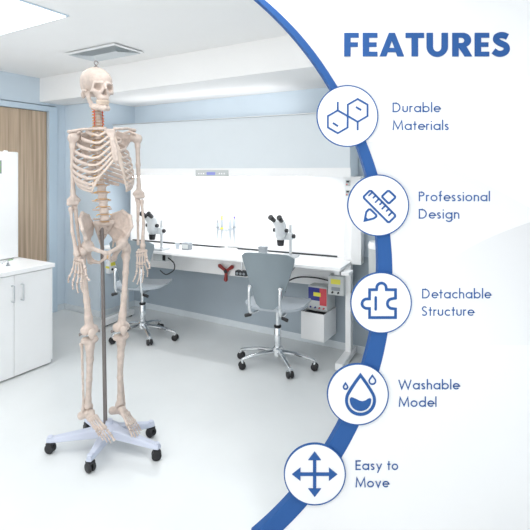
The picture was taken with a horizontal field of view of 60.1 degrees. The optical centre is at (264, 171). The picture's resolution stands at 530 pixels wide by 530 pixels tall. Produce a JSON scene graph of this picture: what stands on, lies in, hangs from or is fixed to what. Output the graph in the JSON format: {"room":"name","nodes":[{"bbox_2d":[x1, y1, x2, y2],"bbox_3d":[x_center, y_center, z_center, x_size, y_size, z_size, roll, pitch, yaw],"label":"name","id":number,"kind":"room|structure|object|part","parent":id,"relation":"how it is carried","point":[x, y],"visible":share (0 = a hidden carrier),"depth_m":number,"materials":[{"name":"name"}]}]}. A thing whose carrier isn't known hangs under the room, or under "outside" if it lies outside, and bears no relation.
{"room":"laboratory","nodes":[
{"label":"laboratory","id":0,"kind":"room"},
{"bbox_2d":[0,71,64,304],"bbox_3d":[-3.069,0.235,2.825,0.121,2.230,4.895,0,0,31],"label":"wall","id":1,"kind":"structure","parent":0,"point":[13,87],"depth_m":4.47,"materials":[{"name":"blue paint"}]},
{"bbox_2d":[0,100,56,312],"bbox_3d":[-2.365,0.362,3.919,0.113,1.975,1.250,0,0,31],"label":"door","id":2,"kind":"structure","parent":1,"relation":"in","point":[29,130],"depth_m":4.27,"materials":[{"name":"brown wood"}]},
{"bbox_2d":[57,303,64,310],"bbox_3d":[-2.000,1.323,4.481,0.012,0.055,0.081,0,0,31],"label":"baseboard","id":3,"kind":"structure","parent":1,"relation":"attached to","point":[61,306],"depth_m":4.48,"materials":[{"name":"ceramic"}]},
{"bbox_2d":[65,102,134,310],"bbox_3d":[-1.648,0.346,4.579,0.516,2.007,0.425,0,0,31],"label":"wall pier","id":4,"kind":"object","parent":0,"point":[77,116],"visible":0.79,"depth_m":4.42,"materials":[{"name":"blue paint"}]},
{"bbox_2d":[64,301,134,316],"bbox_3d":[-1.649,1.323,4.566,0.528,0.055,0.425,0,0,31],"label":"baseboard","id":5,"kind":"object","parent":4,"relation":"attached to","point":[75,308],"visible":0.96,"depth_m":4.40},
{"bbox_2d":[106,260,117,273],"bbox_3d":[-1.452,0.896,4.352,0.053,0.120,0.110,0,0,31],"label":"box","id":6,"kind":"object","parent":4,"relation":"attached to","point":[110,266],"visible":0.62,"depth_m":4.31,"materials":[{"name":"white plastic"}]},
{"bbox_2d":[0,0,288,77],"bbox_3d":[-0.531,-0.930,1.375,5.964,0.100,5.015,0,0,31],"label":"ceiling","id":7,"kind":"structure","parent":0,"point":[155,28],"depth_m":2.85,"materials":[{"name":"paint"}]},
{"bbox_2d":[0,0,68,34],"bbox_3d":[-1.786,-0.874,2.618,1.224,0.012,0.624,0,0,31],"label":"recessed light","id":8,"kind":"object","parent":7,"relation":"in","point":[15,15],"visible":1,"depth_m":2.54,"materials":[{"name":"white metal"}]},
{"bbox_2d":[65,43,143,60],"bbox_3d":[-1.177,-0.869,3.353,0.525,0.018,0.275,0,0,31],"label":"ceiling vent","id":9,"kind":"object","parent":7,"relation":"in","point":[110,51],"visible":0.98,"depth_m":3.33,"materials":[{"name":"white metal"}]},
{"bbox_3d":[-1.177,-0.868,3.353,0.525,0.008,0.275,0,0,31],"label":"frame","id":10,"kind":"part","parent":9,"relation":"part of","materials":[{"name":"white metal"}]},
{"bbox_2d":[0,306,362,529],"bbox_3d":[-0.531,1.390,1.375,5.964,0.080,5.015,0,0,31],"label":"floor","id":11,"kind":"structure","parent":0,"point":[226,434],"depth_m":2.43,"materials":[{"name":"plastic"}]},
{"bbox_2d":[0,268,51,381],"bbox_3d":[-2.095,1.012,2.650,0.489,0.677,1.618,0,0,31],"label":"base cabinet","id":12,"kind":"object","parent":11,"relation":"on","point":[25,298],"visible":0.96,"depth_m":3.06,"materials":[{"name":"white laminate"}]},
{"bbox_3d":[-1.717,1.008,2.889,0.018,0.661,0.260,0,0,31],"label":"door","id":13,"kind":"part","parent":12,"relation":"part of","materials":[{"name":"white laminate"}]},
{"bbox_3d":[-1.636,0.794,2.975,0.034,0.114,0.010,0,0,31],"label":"handle","id":14,"kind":"part","parent":12,"relation":"part of","materials":[{"name":"silver metal"}]},
{"bbox_2d":[0,257,54,277],"bbox_3d":[-2.108,0.657,2.663,0.482,0.029,1.628,0,0,31],"label":"countertop","id":15,"kind":"structure","parent":12,"relation":"on","point":[18,265],"depth_m":3.15,"materials":[{"name":"white laminate"}]},
{"bbox_2d":[1,259,12,265],"bbox_3d":[-1.770,0.622,3.137,0.029,0.042,0.088,0,0,31],"label":"tap","id":16,"kind":"object","parent":15,"relation":"on","point":[7,261],"visible":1,"depth_m":3.14,"materials":[{"name":"grey metal"}]},
{"bbox_2d":[0,150,17,259],"bbox_3d":[-2.143,0.241,3.200,0.286,0.804,0.700,0,0,31],"label":"instrument","id":17,"kind":"object","parent":15,"relation":"on","point":[8,160],"visible":1,"depth_m":3.37,"materials":[{"name":"white laminate"}]},
{"bbox_3d":[-1.581,1.008,3.115,0.018,0.661,0.260,0,0,31],"label":"door","id":18,"kind":"part","parent":12,"relation":"part of","materials":[{"name":"white laminate"}]},
{"bbox_3d":[-1.512,0.999,3.236,0.015,0.643,0.012,0,0,31],"label":"panel","id":19,"kind":"part","parent":12,"relation":"part of","materials":[{"name":"white laminate"}]},
{"bbox_2d":[44,61,161,472],"bbox_3d":[-0.765,0.405,2.211,0.576,1.890,0.347,0,0,8],"label":"skeleton","id":20,"kind":"object","parent":11,"relation":"on","point":[95,81],"visible":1,"depth_m":2.21,"materials":[{"name":"beige plastic"}]},
{"bbox_3d":[-0.924,1.275,2.227,0.255,0.046,0.068,0,0,-12],"label":"arm","id":21,"kind":"part","parent":20,"relation":"part of","materials":[{"name":"grey plastic"}]},
{"bbox_3d":[-0.863,1.275,2.336,0.181,0.046,0.068,0,0,39],"label":"arm","id":22,"kind":"part","parent":20,"relation":"part of","materials":[{"name":"grey plastic"}]},
{"bbox_3d":[-0.781,1.275,2.139,0.068,0.046,0.182,0,0,5],"label":"arm","id":23,"kind":"part","parent":20,"relation":"part of","materials":[{"name":"grey plastic"}]},
{"bbox_3d":[-0.618,1.275,2.196,0.268,0.046,0.068,0,0,23],"label":"arm","id":24,"kind":"part","parent":20,"relation":"part of","materials":[{"name":"grey plastic"}]},
{"bbox_3d":[-0.655,1.275,2.308,0.189,0.046,0.068,0,0,-22],"label":"arm","id":25,"kind":"part","parent":20,"relation":"part of","materials":[{"name":"grey plastic"}]},
{"bbox_2d":[108,240,178,345],"bbox_3d":[-0.962,0.935,3.719,0.545,0.830,0.515,0,0,10],"label":"swivel chair","id":26,"kind":"object","parent":11,"relation":"on","point":[147,285],"visible":0.79,"depth_m":3.56,"materials":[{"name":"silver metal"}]},
{"bbox_3d":[-1.108,1.262,3.662,0.228,0.061,0.036,0,0,-36],"label":"leg","id":27,"kind":"part","parent":26,"relation":"part of","materials":[{"name":"silver metal"}]},
{"bbox_3d":[-1.038,0.708,3.519,0.368,0.375,0.096,0,0,10],"label":"backrest","id":28,"kind":"part","parent":26,"relation":"part of","materials":[{"name":"grey plastic"}]},
{"bbox_3d":[-0.997,0.921,3.760,0.430,0.053,0.410,0,0,10],"label":"seat","id":29,"kind":"part","parent":26,"relation":"part of","materials":[{"name":"grey plastic"}]},
{"bbox_3d":[-0.943,1.262,3.646,0.036,0.061,0.182,0,0,-32],"label":"leg","id":30,"kind":"part","parent":26,"relation":"part of","materials":[{"name":"silver metal"}]},
{"bbox_3d":[-0.947,1.262,3.851,0.036,0.061,0.208,0,0,26],"label":"leg","id":31,"kind":"part","parent":26,"relation":"part of","materials":[{"name":"silver metal"}]},
{"bbox_3d":[-0.849,1.262,3.704,0.272,0.061,0.036,0,0,13],"label":"leg","id":32,"kind":"part","parent":26,"relation":"part of","materials":[{"name":"silver metal"}]},
{"bbox_2d":[101,240,355,369],"bbox_3d":[-0.355,0.999,3.696,2.213,0.703,0.400,0,0,26],"label":"laboratory bench","id":33,"kind":"object","parent":11,"relation":"on","point":[204,259],"depth_m":3.56,"materials":[{"name":"white laminate"}]},
{"bbox_3d":[-1.296,0.987,4.229,0.040,0.636,0.070,0,0,26],"label":"leg","id":34,"kind":"part","parent":33,"relation":"part of","materials":[{"name":"white laminate"}]},
{"bbox_2d":[140,211,169,250],"bbox_3d":[-0.918,0.484,3.799,0.199,0.325,0.164,0,0,26],"label":"microscope","id":35,"kind":"object","parent":33,"relation":"on","point":[152,225],"visible":0.98,"depth_m":3.79,"materials":[{"name":"white plastic"}]},
{"bbox_3d":[-0.890,0.491,3.835,0.090,0.055,0.046,0,0,26],"label":"focus arm","id":36,"kind":"part","parent":35,"relation":"part of","materials":[{"name":"white metal"}]},
{"bbox_2d":[153,254,170,261],"bbox_3d":[-0.856,0.704,3.810,0.130,0.065,0.086,0,0,26],"label":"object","id":37,"kind":"object","parent":33,"relation":"attached to","point":[156,257],"visible":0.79,"depth_m":3.78,"materials":[{"name":"grey plastic"}]},
{"bbox_2d":[160,257,174,274],"bbox_3d":[-0.851,0.795,3.903,0.055,0.185,0.383,0,0,-32],"label":"power cable","id":38,"kind":"object","parent":37,"relation":"attached to","point":[168,257],"visible":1,"depth_m":3.79,"materials":[{"name":"black rubber"}]},
{"bbox_2d":[175,242,179,248],"bbox_3d":[-0.740,0.620,3.873,0.043,0.054,0.042,0,0,26],"label":"plastic cup","id":39,"kind":"object","parent":33,"relation":"on","point":[177,244],"visible":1,"depth_m":3.86,"materials":[{"name":"grey"}]},
{"bbox_2d":[182,242,191,249],"bbox_3d":[-0.652,0.618,3.822,0.072,0.058,0.064,0,0,26],"label":"tape dispenser","id":40,"kind":"object","parent":33,"relation":"on","point":[185,245],"visible":1,"depth_m":3.80,"materials":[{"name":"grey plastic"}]},
{"bbox_2d":[214,216,237,252],"bbox_3d":[-0.321,0.507,3.775,0.200,0.280,0.200,0,0,26],"label":"carousel","id":41,"kind":"object","parent":33,"relation":"on","point":[225,249],"visible":1,"depth_m":3.76,"materials":[{"name":"white plastic"}]},
{"bbox_3d":[-0.323,0.839,3.808,0.150,0.143,0.046,0,0,26],"label":"hand knob","id":42,"kind":"part","parent":33,"relation":"part of","materials":[{"name":"red plastic"}]},
{"bbox_2d":[104,240,350,270],"bbox_3d":[-0.376,0.658,3.712,2.145,0.022,0.390,0,0,26],"label":"countertop","id":43,"kind":"structure","parent":33,"relation":"on","point":[303,261],"depth_m":3.51,"materials":[{"name":"white laminate"}]},
{"bbox_2d":[235,262,247,276],"bbox_3d":[-0.183,0.745,3.622,0.100,0.150,0.055,0,0,26],"label":"block","id":44,"kind":"object","parent":33,"relation":"attached to","point":[241,272],"visible":0.88,"depth_m":3.61,"materials":[{"name":"grey"}]},
{"bbox_2d":[258,246,267,252],"bbox_3d":[-0.016,0.614,3.570,0.064,0.066,0.044,0,0,26],"label":"box","id":45,"kind":"object","parent":33,"relation":"on","point":[262,249],"visible":0.8,"depth_m":3.55,"materials":[{"name":"grey plastic"}]},
{"bbox_2d":[268,215,299,258],"bbox_3d":[0.141,0.484,3.482,0.199,0.325,0.164,0,0,26],"label":"microscope","id":46,"kind":"object","parent":33,"relation":"on","point":[281,233],"visible":0.99,"depth_m":3.48,"materials":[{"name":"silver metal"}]},
{"bbox_3d":[0.169,0.491,3.518,0.090,0.055,0.046,0,0,26],"label":"focus arm","id":47,"kind":"part","parent":46,"relation":"part of","materials":[{"name":"white metal"}]},
{"bbox_2d":[289,276,327,280],"bbox_3d":[0.160,0.834,3.519,0.724,0.097,0.115,0,0,25],"label":"cable","id":48,"kind":"object","parent":33,"relation":"hanging from","point":[299,276],"visible":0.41,"depth_m":3.47,"materials":[{"name":"black rubber"}]},
{"bbox_2d":[328,271,344,295],"bbox_3d":[0.522,0.776,3.308,0.114,0.212,0.104,0,0,26],"label":"control box","id":49,"kind":"object","parent":33,"relation":"attached to","point":[336,281],"visible":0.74,"depth_m":3.27,"materials":[{"name":"grey plastic"}]},
{"bbox_3d":[0.610,0.987,3.318,0.040,0.636,0.070,0,0,26],"label":"leg","id":50,"kind":"part","parent":33,"relation":"part of","materials":[{"name":"white metal"}]},
{"bbox_2d":[237,252,318,378],"bbox_3d":[0.082,0.935,3.173,0.525,0.830,0.524,0,0,-23],"label":"swivel chair","id":51,"kind":"object","parent":11,"relation":"on","point":[269,274],"visible":1,"depth_m":3.00,"materials":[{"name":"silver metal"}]},
{"bbox_3d":[-0.052,1.262,3.255,0.274,0.061,0.036,0,0,26],"label":"leg","id":52,"kind":"part","parent":51,"relation":"part of","materials":[{"name":"silver metal"}]},
{"bbox_3d":[-0.046,1.262,3.162,0.234,0.061,0.036,0,0,-11],"label":"leg","id":53,"kind":"part","parent":51,"relation":"part of","materials":[{"name":"silver metal"}]},
{"bbox_3d":[0.007,0.708,2.978,0.368,0.375,0.096,0,0,21],"label":"backrest","id":54,"kind":"part","parent":51,"relation":"part of","materials":[{"name":"grey plastic"}]},
{"bbox_3d":[0.095,0.921,3.206,0.430,0.053,0.410,0,0,21],"label":"seat","id":55,"kind":"part","parent":51,"relation":"part of","materials":[{"name":"grey plastic"}]},
{"bbox_3d":[0.128,1.262,3.081,0.036,0.061,0.189,0,0,-20],"label":"leg","id":56,"kind":"part","parent":51,"relation":"part of","materials":[{"name":"silver metal"}]},
{"bbox_3d":[0.223,1.262,3.147,0.243,0.061,0.036,0,0,17],"label":"leg","id":57,"kind":"part","parent":51,"relation":"part of","materials":[{"name":"silver metal"}]},
{"bbox_2d":[368,240,375,273],"bbox_3d":[0.815,0.915,3.190,0.192,0.869,0.192,0,0,31],"label":"canister","id":58,"kind":"object","parent":11,"relation":"on","point":[371,245],"visible":0.16,"depth_m":3.15,"materials":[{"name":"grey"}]},
{"bbox_3d":[0.815,0.506,3.190,0.192,0.050,0.192,0,0,31],"label":"lid","id":59,"kind":"part","parent":58,"relation":"part of","materials":[{"name":"white plastic"}]},
{"bbox_2d":[40,35,326,106],"bbox_3d":[0.518,-0.768,3.127,5.724,0.223,0.693,0,0,31],"label":"ceiling beam","id":60,"kind":"structure","parent":0,"point":[276,64],"depth_m":3.46,"materials":[{"name":"paint"}]},
{"bbox_2d":[135,87,374,256],"bbox_3d":[0.727,0.235,3.475,5.964,2.230,0.122,0,0,31],"label":"wall","id":61,"kind":"structure","parent":0,"point":[307,100],"depth_m":3.96,"materials":[{"name":"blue paint"}]},
{"bbox_2d":[112,112,363,264],"bbox_3d":[-0.319,0.119,3.761,2.234,1.094,0.259,0,0,26],"label":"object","id":62,"kind":"object","parent":61,"relation":"attached to","point":[195,173],"visible":0.77,"depth_m":3.67,"materials":[{"name":"white"}]},
{"bbox_2d":[134,176,311,178],"bbox_3d":[-0.439,0.042,3.725,1.720,0.012,0.030,0,0,26],"label":"lamp","id":63,"kind":"object","parent":62,"relation":"attached to","point":[300,177],"depth_m":3.59,"materials":[{"name":"white"}]},
{"bbox_3d":[-0.390,0.003,3.666,2.188,0.066,0.005,0,0,25],"label":"light rail","id":64,"kind":"part","parent":62,"relation":"part of","materials":[{"name":"white metal"}]},
{"bbox_3d":[-0.331,0.128,3.900,2.085,1.036,0.018,0,0,26],"label":"panel","id":65,"kind":"part","parent":62,"relation":"part of","materials":[{"name":"white plastic"}]},
{"bbox_3d":[0.624,0.339,3.398,0.064,0.614,0.086,0,0,26],"label":"post","id":66,"kind":"part","parent":62,"relation":"part of","materials":[{"name":"white metal"}]},
{"bbox_3d":[0.673,0.349,3.332,0.074,0.634,0.090,0,0,26],"label":"post","id":67,"kind":"part","parent":62,"relation":"part of","materials":[{"name":"white metal"}]},
{"bbox_2d":[134,300,364,353],"bbox_3d":[0.914,1.323,3.286,5.208,0.055,0.012,0,0,31],"label":"baseboard","id":68,"kind":"structure","parent":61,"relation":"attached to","point":[286,334],"depth_m":3.94,"materials":[{"name":"ceramic"}]},
{"bbox_2d":[134,257,368,346],"bbox_3d":[0.915,0.963,3.289,5.208,0.665,0.006,0,0,31],"label":"wall","id":69,"kind":"structure","parent":61,"relation":"attached to","point":[197,292],"depth_m":4.04,"materials":[{"name":"paint"}]},
{"bbox_2d":[301,307,335,342],"bbox_3d":[0.411,1.125,3.443,0.184,0.199,0.260,0,0,31],"label":"storage bin","id":70,"kind":"object","parent":61,"relation":"attached to","point":[319,326],"visible":0.96,"depth_m":3.34,"materials":[{"name":"white plastic"}]},
{"bbox_2d":[307,282,334,311],"bbox_3d":[0.420,0.934,3.442,0.163,0.180,0.172,0,0,31],"label":"supplies","id":71,"kind":"object","parent":70,"relation":"on","point":[321,300],"visible":0.94,"depth_m":3.38,"materials":[{"name":"grey"}]},
{"bbox_2d":[251,0,529,529],"bbox_3d":[0.474,0.282,1.720,1.428,2.137,0.480,0,0,0],"label":"display board","id":72,"kind":"object","parent":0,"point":[431,431],"visible":1,"depth_m":1.70,"materials":[{"name":"white"}]}
]}

